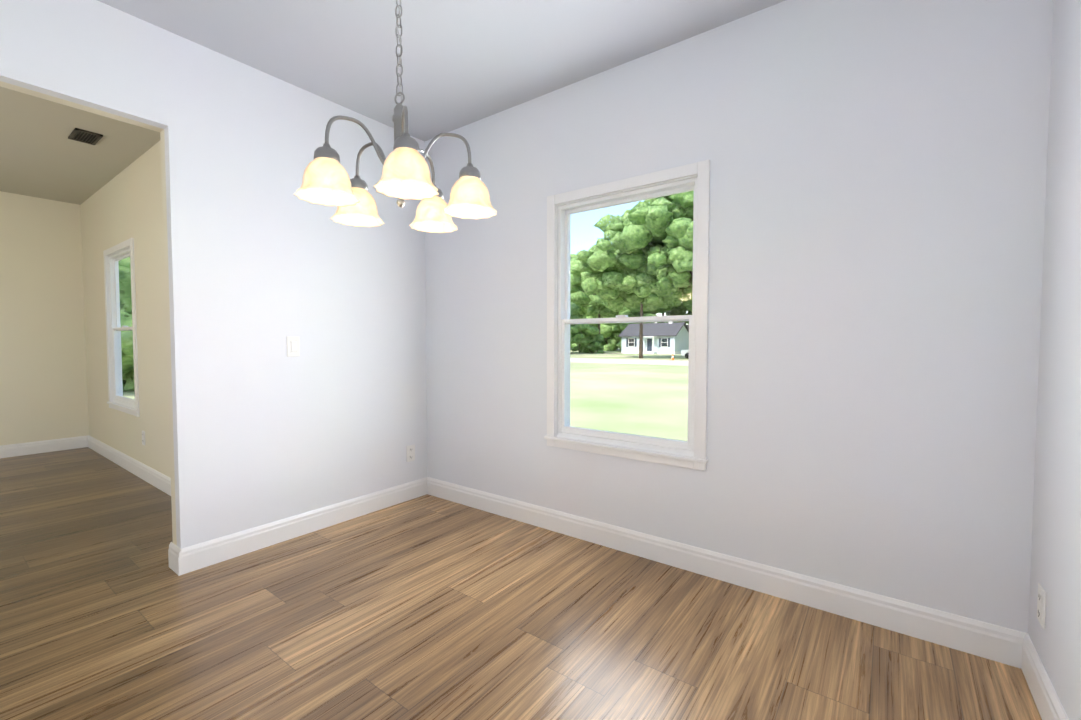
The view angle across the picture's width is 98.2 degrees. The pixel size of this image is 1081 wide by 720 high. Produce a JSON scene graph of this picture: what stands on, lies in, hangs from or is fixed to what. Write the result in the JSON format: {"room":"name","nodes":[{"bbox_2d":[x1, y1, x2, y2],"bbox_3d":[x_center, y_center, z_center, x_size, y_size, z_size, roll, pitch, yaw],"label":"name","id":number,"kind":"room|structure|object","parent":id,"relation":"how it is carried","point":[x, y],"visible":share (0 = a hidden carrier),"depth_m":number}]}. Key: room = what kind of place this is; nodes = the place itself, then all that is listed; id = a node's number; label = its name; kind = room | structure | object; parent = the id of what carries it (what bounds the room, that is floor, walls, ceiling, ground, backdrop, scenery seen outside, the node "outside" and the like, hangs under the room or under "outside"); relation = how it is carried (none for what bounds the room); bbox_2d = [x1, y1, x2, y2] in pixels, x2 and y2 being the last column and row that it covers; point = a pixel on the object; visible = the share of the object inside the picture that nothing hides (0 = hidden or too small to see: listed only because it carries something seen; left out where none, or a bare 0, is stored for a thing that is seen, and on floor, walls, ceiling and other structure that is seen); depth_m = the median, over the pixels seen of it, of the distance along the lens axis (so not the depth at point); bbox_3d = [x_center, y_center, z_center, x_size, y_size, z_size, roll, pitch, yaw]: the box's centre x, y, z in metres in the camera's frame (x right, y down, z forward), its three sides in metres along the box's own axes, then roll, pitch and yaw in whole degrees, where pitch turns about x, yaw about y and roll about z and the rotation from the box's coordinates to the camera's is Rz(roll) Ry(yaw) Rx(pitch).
{"room":"dining room","nodes":[
{"label":"dining room","id":0,"kind":"room"},
{"bbox_2d":[0,191,88,445],"bbox_3d":[-6.284,-0.291,3.306,0.120,2.600,4.440,2,3,37],"label":"wall","id":1,"kind":"structure","parent":0,"point":[43,383],"depth_m":4.79},
{"bbox_2d":[0,436,86,457],"bbox_3d":[-6.229,0.948,3.313,0.015,0.124,4.440,2,3,37],"label":"baseboard","id":2,"kind":"structure","parent":1,"relation":"attached to","point":[20,449],"depth_m":4.81},
{"bbox_2d":[80,140,170,477],"bbox_3d":[-3.299,-0.313,3.898,4.200,2.600,0.075,2,3,37],"label":"wall","id":3,"kind":"structure","parent":0,"point":[125,204],"depth_m":3.87},
{"bbox_2d":[103,238,139,416],"bbox_3d":[-3.717,-0.278,4.193,0.960,1.483,0.104,2,3,37],"label":"room window","id":4,"kind":"structure","parent":3,"relation":"in","point":[114,255],"depth_m":4.40},
{"bbox_2d":[86,435,170,495],"bbox_3d":[-3.266,0.927,3.865,4.050,0.124,0.015,2,3,37],"label":"baseboard","id":5,"kind":"structure","parent":3,"relation":"attached to","point":[154,477],"depth_m":4.05},
{"bbox_2d":[142,431,144,444],"bbox_3d":[-3.276,0.643,3.865,0.072,0.116,0.008,2,3,37],"label":"outlet","id":6,"kind":"object","parent":3,"relation":"attached to","point":[143,437],"visible":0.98,"depth_m":3.85},
{"bbox_2d":[0,0,427,548],"bbox_3d":[-1.927,-0.246,2.126,0.120,2.600,3.450,2,3,37],"label":"wall","id":7,"kind":"structure","parent":0,"point":[262,261],"depth_m":2.53},
{"bbox_2d":[287,336,299,356],"bbox_3d":[-1.423,-0.078,2.700,0.011,0.116,0.072,2,3,37],"label":"light switch","id":8,"kind":"object","parent":7,"relation":"attached to","point":[293,346],"visible":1,"depth_m":2.70},
{"bbox_2d":[172,477,427,575],"bbox_3d":[-1.312,0.964,2.886,0.015,0.124,1.513,2,3,37],"label":"baseboard","id":9,"kind":"structure","parent":7,"relation":"attached to","point":[185,560],"depth_m":2.68},
{"bbox_2d":[406,444,414,461],"bbox_3d":[-0.936,0.674,3.385,0.008,0.116,0.072,2,3,37],"label":"outlet","id":10,"kind":"object","parent":7,"relation":"attached to","point":[410,450],"visible":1,"depth_m":3.38},
{"bbox_2d":[0,0,784,204],"bbox_3d":[-2.919,-1.574,1.506,7.668,0.100,5.850,2,3,37],"label":"ceiling","id":11,"kind":"structure","parent":0,"point":[465,62],"depth_m":2.38},
{"bbox_2d":[68,128,102,144],"bbox_3d":[-3.236,-1.587,3.332,0.250,0.012,0.140,2,3,37],"label":"ceiling vent","id":12,"kind":"object","parent":11,"relation":"in","point":[84,136],"visible":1,"depth_m":3.33},
{"bbox_2d":[294,0,496,232],"bbox_3d":[-0.430,-0.980,1.381,0.543,1.075,0.554,2,3,37],"label":"chandelier","id":13,"kind":"object","parent":11,"relation":"hanging from","point":[328,181],"visible":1,"depth_m":1.34},
{"bbox_2d":[0,447,1041,719],"bbox_3d":[-2.989,1.115,1.597,7.868,0.080,5.950,2,3,37],"label":"floor","id":14,"kind":"structure","parent":0,"point":[426,607],"depth_m":1.83},
{"bbox_2d":[424,0,1052,632],"bbox_3d":[0.467,-0.264,2.588,3.408,2.600,0.150,2,3,37],"label":"wall","id":15,"kind":"structure","parent":0,"point":[878,170],"depth_m":1.97},
{"bbox_2d":[544,160,709,470],"bbox_3d":[0.462,-0.217,2.576,0.965,1.483,0.179,2,3,37],"label":"dining room window","id":16,"kind":"structure","parent":15,"relation":"in","point":[690,453],"depth_m":2.51},
{"bbox_2d":[428,477,1015,666],"bbox_3d":[0.405,0.975,2.579,3.135,0.124,0.015,2,3,37],"label":"baseboard","id":17,"kind":"structure","parent":15,"relation":"attached to","point":[1008,646],"depth_m":2.10},
{"bbox_2d":[1028,0,1080,719],"bbox_3d":[0.541,-0.163,-0.064,0.120,2.600,4.020,2,3,37],"label":"wall","id":18,"kind":"structure","parent":0,"point":[1055,572],"depth_m":1.39},
{"bbox_2d":[1037,583,1045,628],"bbox_3d":[1.588,0.779,1.487,0.008,0.116,0.072,2,3,37],"label":"outlet","id":19,"kind":"object","parent":18,"relation":"attached to","point":[1041,607],"visible":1,"depth_m":1.47},
{"bbox_2d":[1016,630,1068,719],"bbox_3d":[0.522,1.070,0.071,0.015,0.124,3.900,2,3,37],"label":"baseboard","id":20,"kind":"structure","parent":18,"relation":"attached to","point":[1049,706],"depth_m":1.47},
{"label":"outside","id":21,"kind":"structure","parent":0,"visible":0},
{"bbox_2d":[123,348,688,440],"bbox_3d":[16.892,-0.952,77.564,300.000,0.300,260.000,2,3,37],"label":"ground","id":22,"kind":"structure","parent":21,"point":[677,419],"depth_m":16.15},
{"bbox_2d":[118,191,693,390],"bbox_3d":[9.224,-14.568,68.820,113.122,33.301,120.104,2,3,37],"label":"trees","id":23,"kind":"object","parent":22,"relation":"on","point":[599,294],"depth_m":48.93},
{"bbox_2d":[570,358,687,365],"bbox_3d":[14.123,0.291,40.375,260.000,0.030,9.000,2,3,37],"label":"street","id":24,"kind":"structure","parent":22,"relation":"on","point":[648,362],"depth_m":43.95},
{"bbox_2d":[619,322,688,353],"bbox_3d":[18.769,-3.882,76.959,9.700,5.600,8.650,2,3,37],"label":"house","id":25,"kind":"structure","parent":22,"relation":"on","point":[668,341],"depth_m":74.65},
{"bbox_2d":[681,350,688,358],"bbox_3d":[17.943,-0.908,51.831,4.400,1.500,1.800,1,3,31],"label":"car","id":26,"kind":"object","parent":22,"relation":"on","point":[685,353],"depth_m":51.93}
]}

